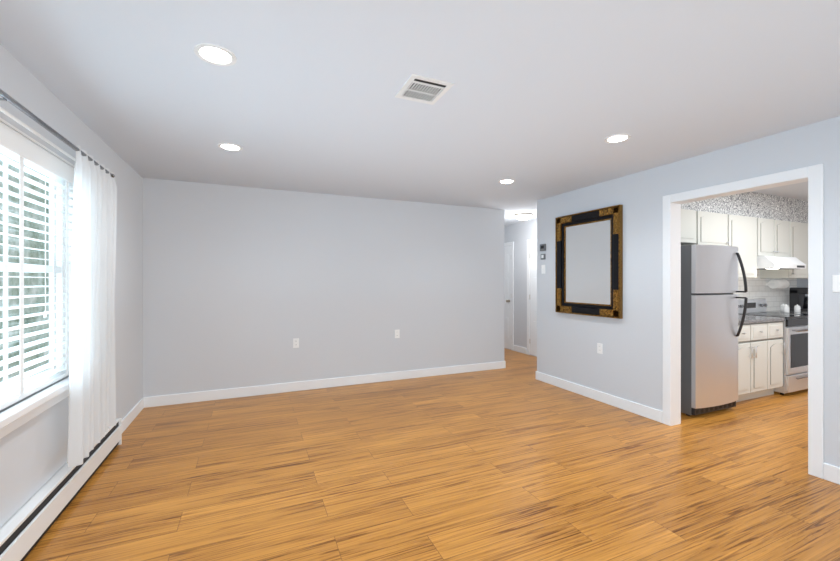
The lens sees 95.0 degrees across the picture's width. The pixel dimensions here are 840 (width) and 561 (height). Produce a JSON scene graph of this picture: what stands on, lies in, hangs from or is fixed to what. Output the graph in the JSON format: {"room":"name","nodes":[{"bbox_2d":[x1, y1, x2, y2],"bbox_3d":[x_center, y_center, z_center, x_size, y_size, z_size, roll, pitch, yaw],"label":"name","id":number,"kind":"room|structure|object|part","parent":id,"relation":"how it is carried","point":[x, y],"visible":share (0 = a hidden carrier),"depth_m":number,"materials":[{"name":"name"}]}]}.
{"room":"empty living room","nodes":[
{"label":"empty living room","id":0,"kind":"room"},
{"bbox_2d":[0,44,142,526],"bbox_3d":[-1.561,0.130,0.726,0.160,2.440,7.500,0,0,-24],"label":"wall","id":1,"kind":"structure","parent":0,"point":[33,456],"depth_m":2.38,"materials":[{"name":"grey paint"}]},
{"bbox_2d":[0,118,73,438],"bbox_3d":[-1.928,-0.015,1.640,0.220,1.470,2.150,0,0,-24],"label":"window","id":2,"kind":"structure","parent":1,"relation":"in","point":[14,417],"depth_m":2.28,"materials":[{"name":"white"}]},
{"bbox_2d":[0,122,73,410],"bbox_3d":[-1.913,-0.065,1.647,0.073,1.341,2.014,0,0,-24],"label":"window blind slats","id":3,"kind":"object","parent":2,"relation":"attached to","point":[20,148],"visible":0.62,"depth_m":2.06,"materials":[{"name":"white plastic"}]},
{"bbox_2d":[0,89,116,467],"bbox_3d":[-1.727,0.125,1.513,0.167,1.870,3.044,0,0,-24],"label":"sheer curtain","id":4,"kind":"object","parent":1,"relation":"hanging from","point":[92,391],"visible":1,"depth_m":2.40,"materials":[{"name":"white fabric"}]},
{"bbox_3d":[-1.744,-0.770,1.506,0.129,0.080,3.044,0,0,-24],"label":"curtain rod rail","id":5,"kind":"part","parent":4,"relation":"part of","materials":[{"name":"silver metal"}]},
{"bbox_2d":[0,418,121,560],"bbox_3d":[-1.777,1.242,1.515,0.076,0.215,3.600,0,0,-24],"label":"baseboard heater","id":6,"kind":"object","parent":1,"relation":"attached to","point":[26,526],"visible":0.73,"depth_m":2.07,"materials":[{"name":"white metal"}]},
{"bbox_2d":[122,397,145,432],"bbox_3d":[-2.727,1.294,3.611,0.014,0.112,0.998,0,0,-24],"label":"baseboard","id":7,"kind":"structure","parent":1,"relation":"attached to","point":[126,421],"depth_m":3.71,"materials":[{"name":"white wood"}]},
{"bbox_2d":[143,178,503,396],"bbox_3d":[-0.844,0.130,5.066,4.630,2.440,0.120,0,0,-24],"label":"wall","id":8,"kind":"structure","parent":0,"point":[244,286],"depth_m":4.76,"materials":[{"name":"grey paint"}]},
{"bbox_2d":[293,338,298,347],"bbox_3d":[-1.514,0.765,4.703,0.070,0.115,0.008,0,0,-24],"label":"electrical outlet","id":9,"kind":"object","parent":8,"relation":"attached to","point":[295,342],"visible":1,"depth_m":4.70,"materials":[{"name":"white plastic"}]},
{"bbox_2d":[146,361,505,407],"bbox_3d":[-0.810,1.294,5.007,4.644,0.112,0.014,0,0,-24],"label":"baseboard","id":10,"kind":"structure","parent":8,"relation":"attached to","point":[163,400],"depth_m":4.76,"materials":[{"name":"white wood"}]},
{"bbox_2d":[395,330,399,337],"bbox_3d":[-0.309,0.725,5.229,0.070,0.115,0.008,0,0,-24],"label":"electrical outlet","id":11,"kind":"object","parent":8,"relation":"attached to","point":[397,333],"visible":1,"depth_m":5.23,"materials":[{"name":"white plastic"}]},
{"bbox_2d":[0,0,839,225],"bbox_3d":[1.941,-1.140,3.413,9.010,0.100,9.700,0,0,-24],"label":"ceiling","id":12,"kind":"structure","parent":0,"point":[539,100],"depth_m":2.15,"materials":[{"name":"white paint"}]},
{"bbox_2d":[194,43,236,65],"bbox_3d":[-0.987,-1.087,1.860,0.184,0.005,0.184,0,0,-24],"label":"recessed light","id":13,"kind":"object","parent":12,"relation":"in","point":[214,54],"visible":1,"depth_m":1.85,"materials":[{"name":"white"}]},
{"bbox_2d":[218,143,242,150],"bbox_3d":[-1.548,-1.087,3.143,0.184,0.005,0.184,0,0,-24],"label":"recessed light","id":14,"kind":"object","parent":12,"relation":"in","point":[229,147],"visible":1,"depth_m":3.14,"materials":[{"name":"white"}]},
{"bbox_2d":[395,74,453,104],"bbox_3d":[0.020,-1.087,2.202,0.250,0.007,0.270,0,0,-24],"label":"ceiling vent","id":15,"kind":"object","parent":12,"relation":"in","point":[423,89],"visible":1,"depth_m":2.19,"materials":[{"name":"white"}]},
{"bbox_2d":[498,179,514,183],"bbox_3d":[0.954,-1.087,4.236,0.184,0.005,0.184,0,0,-24],"label":"recessed light","id":16,"kind":"object","parent":12,"relation":"in","point":[506,181],"visible":0.96,"depth_m":4.24,"materials":[{"name":"white"}]},
{"bbox_2d":[514,213,532,221],"bbox_3d":[1.714,-1.034,6.369,0.300,0.113,0.300,0,0,-24],"label":"light","id":17,"kind":"object","parent":12,"relation":"attached to","point":[523,216],"visible":1,"depth_m":6.27,"materials":[{"name":"white glass"}]},
{"bbox_2d":[604,134,630,142],"bbox_3d":[1.514,-1.087,2.953,0.184,0.005,0.184,0,0,-24],"label":"recessed light","id":18,"kind":"object","parent":12,"relation":"in","point":[617,138],"visible":1,"depth_m":2.95,"materials":[{"name":"white"}]},
{"bbox_2d":[23,348,839,560],"bbox_3d":[1.941,1.400,3.413,9.010,0.100,9.700,0,0,-24],"label":"floor","id":19,"kind":"structure","parent":0,"point":[515,459],"depth_m":2.57,"materials":[{"name":"brown wood"}]},
{"bbox_2d":[681,244,747,415],"bbox_3d":[2.897,0.500,4.123,0.710,1.700,0.763,0,0,-24],"label":"fridge","id":20,"kind":"object","parent":19,"relation":"on","point":[710,332],"visible":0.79,"depth_m":3.82,"materials":[{"name":"silver metal"}]},
{"bbox_2d":[736,318,784,401],"bbox_3d":[3.667,0.910,4.565,0.995,0.880,0.604,0,0,-24],"label":"base cabinet","id":21,"kind":"object","parent":19,"relation":"on","point":[760,357],"depth_m":4.30,"materials":[{"name":"white paint"}]},
{"bbox_2d":[738,314,779,321],"bbox_3d":[3.668,0.450,4.561,1.005,0.040,0.612,0,0,-24],"label":"countertop","id":22,"kind":"structure","parent":21,"relation":"on","point":[748,318],"depth_m":4.36,"materials":[{"name":"grey stone"}]},
{"bbox_2d":[766,310,807,313],"bbox_3d":[5.290,0.450,5.270,0.975,0.040,0.612,0,0,-24],"label":"countertop","id":23,"kind":"structure","parent":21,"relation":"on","point":[802,312],"depth_m":5.17,"materials":[{"name":"grey stone"}]},
{"bbox_2d":[783,304,789,312],"bbox_3d":[4.935,0.375,5.190,0.067,0.110,0.067,0,0,-24],"label":"canister","id":24,"kind":"object","parent":23,"relation":"on","point":[786,308],"visible":1,"depth_m":5.17,"materials":[{"name":"white ceramic"}]},
{"bbox_2d":[794,304,800,311],"bbox_3d":[5.163,0.378,5.268,0.063,0.104,0.063,0,0,-24],"label":"canister","id":25,"kind":"object","parent":23,"relation":"on","point":[797,307],"visible":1,"depth_m":5.25,"materials":[{"name":"white ceramic"}]},
{"bbox_2d":[789,287,807,310],"bbox_3d":[5.441,0.265,5.431,0.200,0.330,0.282,0,0,-24],"label":"coffee maker","id":26,"kind":"object","parent":23,"relation":"on","point":[798,296],"visible":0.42,"depth_m":5.45,"materials":[{"name":"grey plastic"}]},
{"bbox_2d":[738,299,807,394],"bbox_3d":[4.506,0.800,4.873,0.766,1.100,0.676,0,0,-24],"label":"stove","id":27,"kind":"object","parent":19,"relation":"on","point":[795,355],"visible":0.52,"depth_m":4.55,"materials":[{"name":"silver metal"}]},
{"bbox_2d":[504,219,536,356],"bbox_3d":[2.235,0.130,6.575,0.120,2.440,3.980,0,0,-24],"label":"wall","id":28,"kind":"structure","parent":0,"point":[520,234],"depth_m":7.22,"materials":[{"name":"grey paint"}]},
{"bbox_2d":[504,242,513,349],"bbox_3d":[1.601,0.302,7.809,0.112,2.095,0.900,0,0,-24],"label":"door","id":29,"kind":"structure","parent":28,"relation":"attached to","point":[509,295],"depth_m":7.53,"materials":[{"name":"white wood"}]},
{"bbox_2d":[513,345,525,353],"bbox_3d":[1.875,1.294,7.230,0.014,0.112,0.370,0,0,-24],"label":"baseboard","id":30,"kind":"structure","parent":28,"relation":"attached to","point":[515,348],"depth_m":7.23,"materials":[{"name":"white wood"}]},
{"bbox_2d":[527,238,536,355],"bbox_3d":[2.128,0.302,6.604,0.112,2.095,0.930,0,0,-24],"label":"door frame","id":31,"kind":"structure","parent":28,"relation":"attached to","point":[531,298],"depth_m":6.91,"materials":[{"name":"white wood"}]},
{"bbox_2d":[537,116,839,466],"bbox_3d":[2.950,0.130,2.315,0.120,2.440,6.480,0,0,-24],"label":"wall","id":32,"kind":"structure","parent":0,"point":[627,364],"depth_m":3.79,"materials":[{"name":"grey paint"}]},
{"bbox_2d":[541,265,544,273],"bbox_3d":[1.644,-0.150,5.138,0.014,0.115,0.070,0,0,-24],"label":"light switch","id":33,"kind":"object","parent":32,"relation":"attached to","point":[542,269],"visible":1,"depth_m":5.14,"materials":[{"name":"white plastic"}]},
{"bbox_2d":[540,244,545,250],"bbox_3d":[1.639,-0.440,5.136,0.024,0.090,0.100,0,0,-24],"label":"thermostat","id":34,"kind":"object","parent":32,"relation":"attached to","point":[543,248],"depth_m":5.12,"materials":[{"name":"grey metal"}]},
{"bbox_2d":[555,204,622,318],"bbox_3d":[1.921,-0.198,4.457,0.049,1.195,0.930,0,0,-24],"label":"mirror","id":35,"kind":"object","parent":32,"relation":"attached to","point":[588,263],"visible":1,"depth_m":4.40,"materials":[{"name":"gold metal"}]},
{"bbox_2d":[536,371,662,422],"bbox_3d":[1.941,1.294,4.456,0.014,0.112,1.776,0,0,-24],"label":"baseboard","id":36,"kind":"structure","parent":32,"relation":"attached to","point":[639,409],"depth_m":4.22,"materials":[{"name":"white wood"}]},
{"bbox_2d":[597,343,602,353],"bbox_3d":[2.010,0.760,4.305,0.008,0.115,0.070,0,0,-24],"label":"electrical outlet","id":37,"kind":"object","parent":32,"relation":"attached to","point":[599,348],"visible":1,"depth_m":4.30,"materials":[{"name":"white plastic"}]},
{"bbox_2d":[663,164,822,478],"bbox_3d":[2.582,0.277,3.157,0.152,2.146,1.114,0,0,-24],"label":"trim","id":38,"kind":"structure","parent":32,"relation":"attached to","point":[811,175],"depth_m":2.91,"materials":[{"name":"white wood"}]},
{"bbox_2d":[823,463,839,484],"bbox_3d":[3.459,1.294,0.982,0.014,0.112,3.570,0,0,-24],"label":"baseboard","id":39,"kind":"structure","parent":32,"relation":"attached to","point":[831,473],"depth_m":2.58,"materials":[{"name":"white wood"}]},
{"bbox_2d":[833,275,839,291],"bbox_3d":[2.785,0.020,2.526,0.014,0.115,0.115,0,0,-24],"label":"light switch","id":40,"kind":"object","parent":32,"relation":"attached to","point":[836,283],"visible":1,"depth_m":2.56,"materials":[{"name":"white plastic"}]},
{"bbox_2d":[681,192,807,222],"bbox_3d":[3.958,-0.935,4.853,3.760,0.310,0.316,0,0,-24],"label":"soffit","id":41,"kind":"structure","parent":0,"point":[757,205],"depth_m":4.78,"materials":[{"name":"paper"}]},
{"bbox_2d":[797,278,807,295],"bbox_3d":[6.756,0.130,3.345,0.160,2.440,5.320,0,0,-24],"label":"wall","id":42,"kind":"structure","parent":0,"point":[802,282],"depth_m":5.68,"materials":[{"name":"grey paint"}]},
{"bbox_3d":[3.944,0.130,5.084,3.920,2.440,0.120,0,0,-24],"label":"wall","id":43,"kind":"structure","parent":0,"visible":0},
{"bbox_2d":[681,209,700,245],"bbox_3d":[2.629,-0.579,4.254,0.825,0.398,0.344,0,0,-24],"label":"upper cabinet","id":44,"kind":"object","parent":43,"relation":"attached to","point":[690,219],"depth_m":4.22,"materials":[{"name":"white paint"}]},
{"bbox_2d":[701,211,732,245],"bbox_3d":[3.271,-0.579,4.534,0.575,0.398,0.344,0,0,-24],"label":"upper cabinet","id":45,"kind":"object","parent":43,"relation":"attached to","point":[716,228],"depth_m":4.40,"materials":[{"name":"white paint"}]},
{"bbox_2d":[733,215,760,277],"bbox_3d":[3.814,-0.404,4.771,0.590,0.748,0.344,0,0,-24],"label":"upper cabinet","id":46,"kind":"object","parent":43,"relation":"attached to","point":[751,238],"depth_m":4.65,"materials":[{"name":"white paint"}]},
{"bbox_2d":[733,270,796,310],"bbox_3d":[4.359,0.140,5.196,2.750,0.580,0.008,0,0,-24],"label":"backsplash","id":47,"kind":"structure","parent":43,"relation":"attached to","point":[757,287],"depth_m":5.43,"materials":[{"name":"tile"}]},
{"bbox_2d":[766,280,788,288],"bbox_3d":[5.026,0.050,5.407,0.312,0.124,0.139,0,0,-24],"label":"paper towel holder","id":48,"kind":"object","parent":47,"relation":"attached to","point":[774,284],"visible":1,"depth_m":5.35,"materials":[{"name":"white paper"}]},
{"bbox_2d":[761,218,792,256],"bbox_3d":[4.439,-0.542,5.044,0.745,0.473,0.344,0,0,-24],"label":"upper cabinet","id":49,"kind":"object","parent":43,"relation":"attached to","point":[776,235],"depth_m":4.91,"materials":[{"name":"white paint"}]},
{"bbox_2d":[757,256,805,269],"bbox_3d":[4.471,-0.222,4.973,0.735,0.157,0.500,0,0,-24],"label":"range hood","id":50,"kind":"object","parent":49,"relation":"attached to","point":[770,263],"visible":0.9,"depth_m":4.73,"materials":[{"name":"white metal"}]},
{"bbox_2d":[761,222,807,277],"bbox_3d":[5.081,-0.404,5.325,0.635,0.748,0.344,0,0,-24],"label":"upper cabinet","id":51,"kind":"object","parent":43,"relation":"attached to","point":[800,230],"depth_m":5.14,"materials":[{"name":"white paint"}]},
{"label":"outside","id":52,"kind":"structure","parent":0,"visible":0},
{"bbox_2d":[0,153,48,389],"bbox_3d":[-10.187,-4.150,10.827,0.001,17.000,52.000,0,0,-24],"label":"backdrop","id":53,"kind":"structure","parent":52,"point":[26,281],"depth_m":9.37,"materials":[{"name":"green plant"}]}
]}

